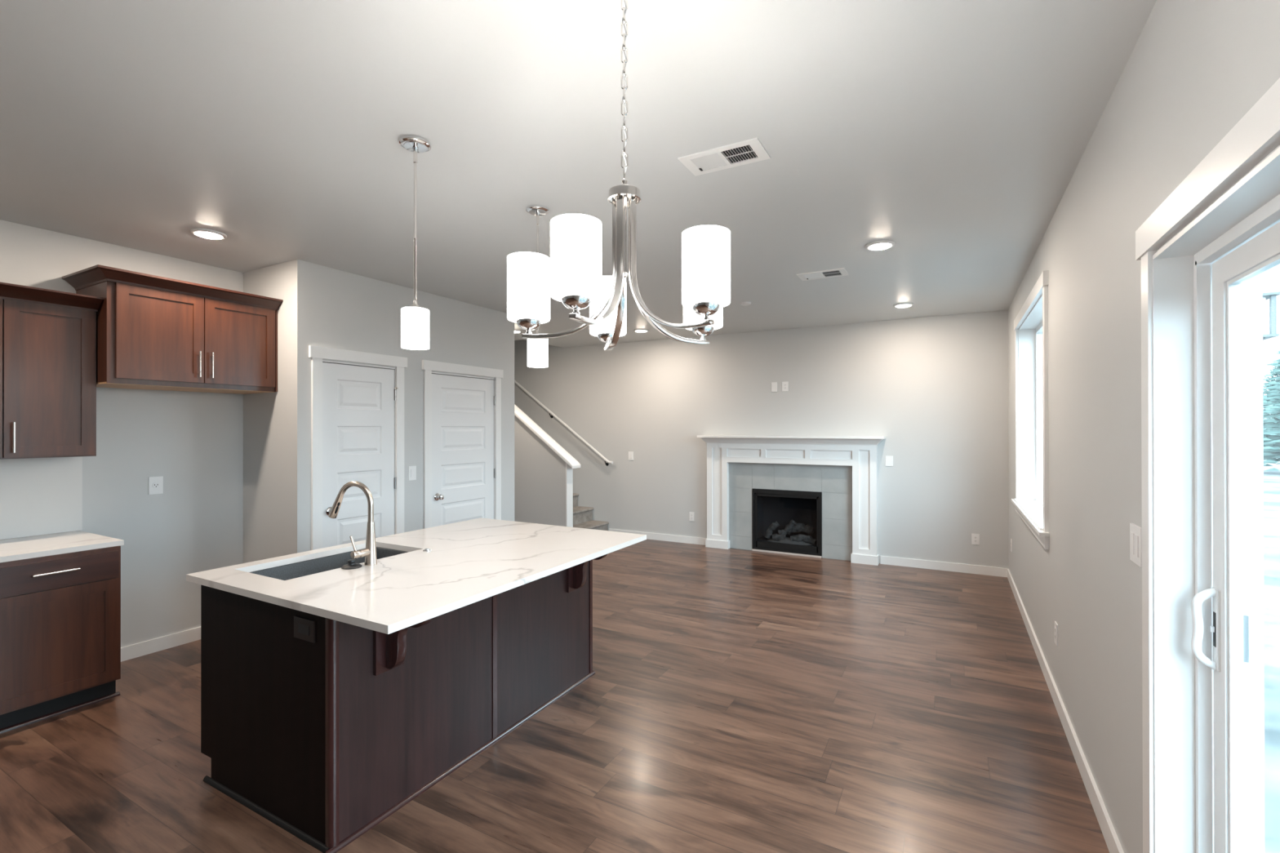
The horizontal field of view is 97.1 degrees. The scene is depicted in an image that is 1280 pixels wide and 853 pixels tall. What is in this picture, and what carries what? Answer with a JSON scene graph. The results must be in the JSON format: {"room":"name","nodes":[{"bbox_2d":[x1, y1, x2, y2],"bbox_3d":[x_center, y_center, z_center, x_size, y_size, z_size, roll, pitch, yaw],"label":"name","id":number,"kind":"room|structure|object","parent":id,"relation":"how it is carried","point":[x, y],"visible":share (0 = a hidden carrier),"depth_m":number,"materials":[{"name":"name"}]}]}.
{"room":"open-plan kitchen","nodes":[
{"label":"open-plan kitchen","id":0,"kind":"room"},
{"bbox_2d":[0,219,243,647],"bbox_3d":[-4.784,0.174,1.419,0.150,2.740,7.070,0,0,29],"label":"wall","id":1,"kind":"structure","parent":0,"point":[193,441],"depth_m":3.90,"materials":[{"name":"beige paint"}]},
{"bbox_2d":[0,456,82,539],"bbox_3d":[-3.736,0.414,3.155,0.009,0.473,0.924,0,0,29],"label":"backsplash","id":2,"kind":"structure","parent":1,"relation":"attached to","point":[38,496],"depth_m":3.39,"materials":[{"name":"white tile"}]},
{"bbox_2d":[0,281,103,459],"bbox_3d":[-3.548,-0.291,3.071,0.423,0.936,0.835,0,0,29],"label":"upper cabinet","id":3,"kind":"object","parent":1,"relation":"attached to","point":[48,337],"visible":1,"depth_m":3.19,"materials":[{"name":"brown wood"}]},
{"bbox_2d":[148,476,163,494],"bbox_3d":[-3.330,0.405,3.891,0.009,0.119,0.079,0,0,29],"label":"outlet","id":4,"kind":"object","parent":1,"relation":"attached to","point":[155,484],"visible":1,"depth_m":3.89,"materials":[{"name":"white plastic"}]},
{"bbox_2d":[152,482,159,488],"bbox_3d":[-3.328,0.405,3.890,0.004,0.040,0.040,0,0,29],"label":"receptacle","id":5,"kind":"object","parent":4,"relation":"attached to","point":[155,485],"depth_m":3.89,"materials":[{"name":"white plastic"}]},
{"bbox_2d":[120,626,200,662],"bbox_3d":[-3.288,1.504,3.958,0.014,0.090,0.906,0,0,29],"label":"baseboard","id":6,"kind":"structure","parent":1,"relation":"attached to","point":[140,649],"depth_m":3.90,"materials":[{"name":"white paint"}]},
{"bbox_2d":[62,264,283,394],"bbox_3d":[-3.080,-0.587,3.799,0.541,0.670,1.018,0,0,29],"label":"upper cabinet","id":7,"kind":"object","parent":1,"relation":"attached to","point":[153,332],"visible":0.99,"depth_m":3.63,"materials":[{"name":"brown wood"}]},
{"bbox_2d":[243,259,314,563],"bbox_3d":[-2.726,0.178,4.253,0.720,2.740,0.120,0,0,29],"label":"wall","id":8,"kind":"structure","parent":0,"point":[277,425],"depth_m":4.12,"materials":[{"name":"beige paint"}]},
{"bbox_2d":[314,263,514,532],"bbox_3d":[-1.912,0.180,5.109,0.120,2.740,2.165,0,0,29],"label":"wall","id":9,"kind":"structure","parent":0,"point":[353,312],"depth_m":4.91,"materials":[{"name":"beige paint"}]},
{"bbox_2d":[308,345,407,550],"bbox_3d":[-2.224,0.481,4.472,0.186,2.135,0.830,0,0,29],"label":"door","id":10,"kind":"structure","parent":9,"relation":"attached to","point":[357,410],"depth_m":4.42,"materials":[{"name":"white paint"}]},
{"bbox_2d":[408,466,416,480],"bbox_3d":[-1.964,0.402,4.879,0.010,0.122,0.078,0,0,29],"label":"light switch","id":11,"kind":"object","parent":9,"relation":"attached to","point":[411,469],"visible":1,"depth_m":4.87,"materials":[{"name":"white plastic"}]},
{"bbox_2d":[422,360,503,528],"bbox_3d":[-1.699,0.483,5.425,0.186,2.135,1.005,0,0,29],"label":"door","id":12,"kind":"structure","parent":9,"relation":"attached to","point":[462,414],"depth_m":5.38,"materials":[{"name":"white paint"}]},
{"bbox_2d":[514,415,565,526],"bbox_3d":[-2.522,0.188,8.227,3.642,2.740,0.120,0,0,29],"label":"wall","id":13,"kind":"structure","parent":0,"point":[540,473],"depth_m":7.52,"materials":[{"name":"beige paint"}]},
{"bbox_2d":[514,404,580,468],"bbox_3d":[-1.818,-0.304,7.840,2.283,1.687,0.190,0,0,29],"label":"trim","id":14,"kind":"structure","parent":13,"relation":"attached to","point":[527,421],"depth_m":7.48,"materials":[{"name":"white paint"}]},
{"bbox_2d":[565,462,573,527],"bbox_3d":[-0.918,1.009,7.343,0.018,1.090,0.130,0,0,29],"label":"trim","id":15,"kind":"structure","parent":13,"relation":"attached to","point":[569,471],"depth_m":7.33,"materials":[{"name":"white paint"}]},
{"bbox_2d":[0,538,1109,852],"bbox_3d":[-2.636,1.595,2.762,8.710,0.100,11.800,0,0,29],"label":"floor","id":16,"kind":"structure","parent":0,"point":[735,700],"depth_m":2.74,"materials":[{"name":"brown wood"}]},
{"bbox_2d":[0,546,120,733],"bbox_3d":[-3.348,1.113,3.129,0.711,0.866,0.565,0,0,29],"label":"base cabinet","id":17,"kind":"object","parent":16,"relation":"on","point":[60,614],"visible":0.99,"depth_m":2.99,"materials":[{"name":"brown wood"}]},
{"bbox_2d":[0,530,124,562],"bbox_3d":[-3.382,0.666,3.136,0.647,0.028,0.592,0,0,29],"label":"countertop","id":18,"kind":"structure","parent":17,"relation":"on","point":[42,545],"depth_m":3.13,"materials":[{"name":"white stone"}]},
{"bbox_2d":[200,553,608,852],"bbox_3d":[-1.013,1.110,2.950,1.184,0.866,1.726,0,0,29],"label":"kitchen island","id":19,"kind":"object","parent":16,"relation":"on","point":[324,729],"visible":0.66,"depth_m":2.33,"materials":[{"name":"brown wood"}]},
{"bbox_2d":[297,623,309,635],"bbox_3d":[-1.259,0.760,2.117,0.068,0.034,0.002,0,0,29],"label":"receptacle","id":20,"kind":"object","parent":19,"relation":"attached to","point":[303,628],"depth_m":2.12,"materials":[{"name":"black plastic"}]},
{"bbox_2d":[293,615,315,643],"bbox_3d":[-1.258,0.760,2.120,0.128,0.080,0.006,0,0,29],"label":"outlet plate","id":21,"kind":"object","parent":19,"relation":"attached to","point":[304,625],"depth_m":2.12,"materials":[{"name":"black plastic"}]},
{"bbox_2d":[186,517,646,634],"bbox_3d":[-0.975,0.662,2.932,1.340,0.028,1.773,0,0,29],"label":"island countertop","id":22,"kind":"structure","parent":19,"relation":"on","point":[469,562],"depth_m":2.50,"materials":[{"name":"white stone"}]},
{"bbox_2d":[248,546,408,580],"bbox_3d":[-1.496,0.794,2.784,0.424,0.234,0.737,0,0,29],"label":"sink","id":23,"kind":"object","parent":22,"relation":"in","point":[289,571],"visible":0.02,"depth_m":2.89,"materials":[{"name":"silver metal"}]},
{"bbox_2d":[341,559,362,569],"bbox_3d":[-1.326,0.630,2.602,0.086,0.035,0.086,0,0,29],"label":"stopper","id":24,"kind":"object","parent":22,"relation":"on","point":[352,565],"visible":1,"depth_m":2.58,"materials":[{"name":"black rubber"}]},
{"bbox_2d":[328,480,377,565],"bbox_3d":[-1.382,0.454,2.676,0.285,0.389,0.131,0,0,29],"label":"kitchen faucet","id":25,"kind":"object","parent":22,"relation":"on","point":[369,553],"visible":1,"depth_m":2.64,"materials":[{"name":"silver metal"}]},
{"bbox_2d":[422,548,431,551],"bbox_3d":[-1.108,0.642,2.944,0.044,0.012,0.044,0,0,29],"label":"switch","id":26,"kind":"object","parent":22,"relation":"on","point":[425,549],"visible":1,"depth_m":2.93,"materials":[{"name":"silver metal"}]},
{"bbox_2d":[573,493,608,530],"bbox_3d":[-1.589,0.805,8.266,2.148,1.504,0.844,0,0,29],"label":"staircase","id":27,"kind":"structure","parent":16,"relation":"on","point":[582,516],"depth_m":8.03,"materials":[{"name":"beige carpet"}]},
{"bbox_2d":[751,488,822,558],"bbox_3d":[1.873,1.163,7.048,0.840,0.772,0.442,0,0,29],"label":"fireplace insert","id":28,"kind":"object","parent":16,"relation":"on","point":[784,522],"visible":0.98,"depth_m":7.05,"materials":[{"name":"black metal"}]},
{"bbox_2d":[697,435,885,565],"bbox_3d":[1.746,0.831,6.791,2.206,1.438,0.215,0,0,29],"label":"fireplace mantel","id":29,"kind":"object","parent":16,"relation":"on","point":[860,452],"visible":1,"depth_m":6.67,"materials":[{"name":"white paint"}]},
{"bbox_2d":[697,435,885,439],"bbox_3d":[1.746,0.125,6.793,2.206,0.026,0.215,0,0,29],"label":"shelf","id":30,"kind":"object","parent":29,"relation":"attached to","point":[703,437],"depth_m":6.70,"materials":[{"name":"white paint"}]},
{"bbox_2d":[0,0,1156,347],"bbox_3d":[-2.683,-1.285,2.793,8.810,0.180,11.800,0,0,29],"label":"ceiling","id":31,"kind":"structure","parent":0,"point":[953,133],"depth_m":2.32,"materials":[{"name":"beige paint"}]},
{"bbox_2d":[190,228,226,239],"bbox_3d":[-2.663,-1.183,3.493,0.182,0.021,0.182,0,0,29],"label":"recessed light","id":32,"kind":"object","parent":31,"relation":"in","point":[202,233],"visible":1,"depth_m":3.46,"materials":[{"name":"white plastic"}]},
{"bbox_2d":[399,134,431,350],"bbox_3d":[-0.947,-0.764,2.384,0.126,0.868,0.126,0,0,29],"label":"pendant light","id":33,"kind":"object","parent":31,"relation":"hanging from","point":[415,319],"visible":1,"depth_m":2.35,"materials":[{"name":"white glass"}]},
{"bbox_2d":[514,329,521,333],"bbox_3d":[-1.558,-1.176,7.014,0.182,0.021,0.182,0,0,29],"label":"recessed light","id":34,"kind":"object","parent":31,"relation":"in","point":[515,331],"visible":0.47,"depth_m":6.97,"materials":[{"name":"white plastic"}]},
{"bbox_2d":[525,204,549,367],"bbox_3d":[-0.562,-0.763,3.108,0.126,0.868,0.126,0,0,29],"label":"pendant light","id":35,"kind":"object","parent":31,"relation":"hanging from","point":[537,348],"visible":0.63,"depth_m":3.07,"materials":[{"name":"white glass"}]},
{"bbox_2d":[506,0,730,350],"bbox_3d":[-0.042,-0.717,1.461,0.596,0.968,0.588,0,0,29],"label":"chandelier","id":36,"kind":"object","parent":31,"relation":"hanging from","point":[571,275],"visible":1,"depth_m":1.43,"materials":[{"name":"white glass"}]},
{"bbox_2d":[633,328,648,332],"bbox_3d":[0.013,-1.177,6.975,0.182,0.021,0.182,0,0,29],"label":"recessed light","id":37,"kind":"object","parent":31,"relation":"in","point":[636,330],"visible":1,"depth_m":6.92,"materials":[{"name":"white plastic"}]},
{"bbox_2d":[677,137,770,175],"bbox_3d":[0.375,-1.194,2.520,0.363,0.010,0.196,0,0,29],"label":"ceiling vent","id":38,"kind":"object","parent":31,"relation":"in","point":[752,150],"visible":1,"depth_m":2.51,"materials":[{"name":"white metal"}]},
{"bbox_2d":[740,301,751,305],"bbox_3d":[1.018,-1.181,5.449,0.104,0.024,0.104,0,0,29],"label":"smoke detector","id":39,"kind":"object","parent":31,"relation":"attached to","point":[745,303],"visible":1,"depth_m":5.42,"materials":[{"name":"white plastic"}]},
{"bbox_2d":[796,267,848,280],"bbox_3d":[1.434,-1.191,4.441,0.358,0.010,0.212,0,0,29],"label":"ceiling vent","id":40,"kind":"object","parent":31,"relation":"in","point":[837,272],"visible":1,"depth_m":4.43,"materials":[{"name":"white metal"}]},
{"bbox_2d":[865,240,895,250],"bbox_3d":[1.581,-1.187,3.726,0.182,0.021,0.182,0,0,29],"label":"recessed light","id":41,"kind":"object","parent":31,"relation":"in","point":[883,244],"visible":1,"depth_m":3.69,"materials":[{"name":"white plastic"}]},
{"bbox_2d":[893,302,913,307],"bbox_3d":[2.583,-1.184,5.544,0.182,0.021,0.182,0,0,29],"label":"recessed light","id":42,"kind":"object","parent":31,"relation":"in","point":[900,304],"visible":1,"depth_m":5.50,"materials":[{"name":"white plastic"}]},
{"bbox_2d":[514,310,1008,568],"bbox_3d":[0.176,-0.946,7.868,8.720,5.000,0.150,0,0,29],"label":"wall","id":43,"kind":"structure","parent":0,"point":[935,387],"depth_m":6.77,"materials":[{"name":"beige paint"}]},
{"bbox_2d":[514,379,613,466],"bbox_3d":[-1.430,-0.283,8.623,2.398,1.704,0.074,0,0,29],"label":"handrail","id":44,"kind":"object","parent":43,"relation":"attached to","point":[554,415],"visible":0.68,"depth_m":8.41,"materials":[{"name":"white paint"}]},
{"bbox_2d":[628,451,633,460],"bbox_3d":[-0.128,0.413,7.942,0.080,0.120,0.010,0,0,29],"label":"light switch","id":45,"kind":"object","parent":43,"relation":"attached to","point":[630,453],"visible":1,"depth_m":7.94,"materials":[{"name":"white plastic"}]},
{"bbox_2d":[688,511,694,521],"bbox_3d":[0.687,1.194,7.492,0.070,0.118,0.008,0,0,29],"label":"wall outlet","id":46,"kind":"object","parent":43,"relation":"attached to","point":[691,514],"visible":1,"depth_m":7.49,"materials":[{"name":"white plastic"}]},
{"bbox_2d":[771,382,777,391],"bbox_3d":[1.654,-0.486,6.963,0.070,0.118,0.007,0,0,29],"label":"outlet","id":47,"kind":"object","parent":43,"relation":"attached to","point":[774,384],"visible":1,"depth_m":6.96,"materials":[{"name":"white plastic"}]},
{"bbox_2d":[782,381,788,391],"bbox_3d":[1.771,-0.488,6.898,0.075,0.118,0.008,0,0,29],"label":"wall outlet","id":48,"kind":"object","parent":43,"relation":"attached to","point":[784,384],"visible":1,"depth_m":6.89,"materials":[{"name":"white plastic"}]},
{"bbox_2d":[728,462,852,560],"bbox_3d":[1.799,1.000,6.868,1.498,1.098,0.027,0,0,29],"label":"tile surround","id":49,"kind":"object","parent":43,"relation":"attached to","point":[834,482],"visible":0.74,"depth_m":6.76,"materials":[{"name":"grey tile"}]},
{"bbox_2d":[608,528,1007,577],"bbox_3d":[1.657,1.505,6.954,4.806,0.090,0.014,0,0,29],"label":"baseboard","id":50,"kind":"structure","parent":43,"relation":"attached to","point":[925,564],"depth_m":6.19,"materials":[{"name":"white paint"}]},
{"bbox_2d":[885,455,893,466],"bbox_3d":[2.791,0.387,6.334,0.078,0.115,0.010,0,0,29],"label":"light switch","id":51,"kind":"object","parent":43,"relation":"attached to","point":[889,460],"visible":1,"depth_m":6.33,"materials":[{"name":"white plastic"}]},
{"bbox_2d":[971,533,979,545],"bbox_3d":[3.519,1.182,5.932,0.070,0.112,0.008,0,0,29],"label":"wall outlet","id":52,"kind":"object","parent":43,"relation":"attached to","point":[975,537],"visible":1,"depth_m":5.93,"materials":[{"name":"white plastic"}]},
{"bbox_2d":[973,536,977,542],"bbox_3d":[3.518,1.182,5.930,0.034,0.068,0.003,0,0,29],"label":"receptacle","id":53,"kind":"object","parent":52,"relation":"attached to","point":[975,537],"depth_m":5.93,"materials":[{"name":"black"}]},
{"bbox_2d":[1008,0,1279,852],"bbox_3d":[1.094,0.166,0.710,0.210,2.740,11.500,0,0,29],"label":"wall","id":54,"kind":"structure","parent":0,"point":[1194,68],"depth_m":2.05,"materials":[{"name":"beige paint"}]},
{"bbox_2d":[1010,538,1012,551],"bbox_3d":[3.610,1.156,5.499,0.008,0.118,0.070,0,0,29],"label":"wall outlet","id":55,"kind":"object","parent":54,"relation":"attached to","point":[1011,539],"visible":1,"depth_m":5.49,"materials":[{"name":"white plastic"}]},
{"bbox_2d":[1011,270,1049,549],"bbox_3d":[2.939,-0.097,4.144,0.230,1.668,1.845,0,0,29],"label":"window","id":56,"kind":"structure","parent":54,"relation":"in","point":[1031,502],"depth_m":4.79,"materials":[{"name":"white glass"}]},
{"bbox_2d":[1054,621,1057,646],"bbox_3d":[2.313,1.152,3.145,0.008,0.118,0.075,0,0,29],"label":"wall outlet","id":57,"kind":"object","parent":54,"relation":"attached to","point":[1055,623],"visible":1,"depth_m":3.13,"materials":[{"name":"white plastic"}]},
{"bbox_2d":[1054,626,1056,640],"bbox_3d":[2.310,1.152,3.146,0.003,0.068,0.034,0,0,29],"label":"receptacle","id":58,"kind":"object","parent":57,"relation":"attached to","point":[1055,627],"depth_m":3.14,"materials":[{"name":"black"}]},
{"bbox_2d":[1007,568,1124,852],"bbox_3d":[0.994,1.491,0.755,0.014,0.090,11.486,0,0,29],"label":"baseboard","id":59,"kind":"structure","parent":54,"relation":"attached to","point":[1112,841],"depth_m":2.62,"materials":[{"name":"white paint"}]},
{"bbox_2d":[1129,523,1142,567],"bbox_3d":[1.555,0.370,1.774,0.010,0.118,0.118,0,0,29],"label":"light switch","id":60,"kind":"object","parent":54,"relation":"attached to","point":[1135,531],"visible":0.95,"depth_m":1.76,"materials":[{"name":"white plastic"}]},
{"bbox_2d":[1135,77,1279,852],"bbox_3d":[1.100,0.475,0.752,0.231,2.122,2.020,0,0,29],"label":"door","id":61,"kind":"structure","parent":54,"relation":"in","point":[1202,590],"depth_m":1.51,"materials":[{"name":"white paint"}]},
{"bbox_2d":[1262,291,1279,340],"bbox_3d":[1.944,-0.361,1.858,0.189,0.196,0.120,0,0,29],"label":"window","id":62,"kind":"structure","parent":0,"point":[1272,296],"depth_m":1.78,"materials":[{"name":"white metal"}]},
{"label":"outside","id":63,"kind":"structure","parent":0,"visible":0},
{"bbox_2d":[1262,448,1279,802],"bbox_3d":[54.208,1.733,4.387,89.280,0.200,180.000,0,0,29],"label":"ground","id":64,"kind":"structure","parent":63,"point":[1271,478],"depth_m":4.61,"materials":[{"name":"white snow"}]},
{"bbox_2d":[1262,342,1279,471],"bbox_3d":[23.955,-1.558,19.959,4.496,6.589,4.800,0,0,-43],"label":"conifer tree","id":65,"kind":"object","parent":64,"relation":"on","point":[1269,455],"visible":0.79,"depth_m":20.48,"materials":[{"name":"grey plant"}]},
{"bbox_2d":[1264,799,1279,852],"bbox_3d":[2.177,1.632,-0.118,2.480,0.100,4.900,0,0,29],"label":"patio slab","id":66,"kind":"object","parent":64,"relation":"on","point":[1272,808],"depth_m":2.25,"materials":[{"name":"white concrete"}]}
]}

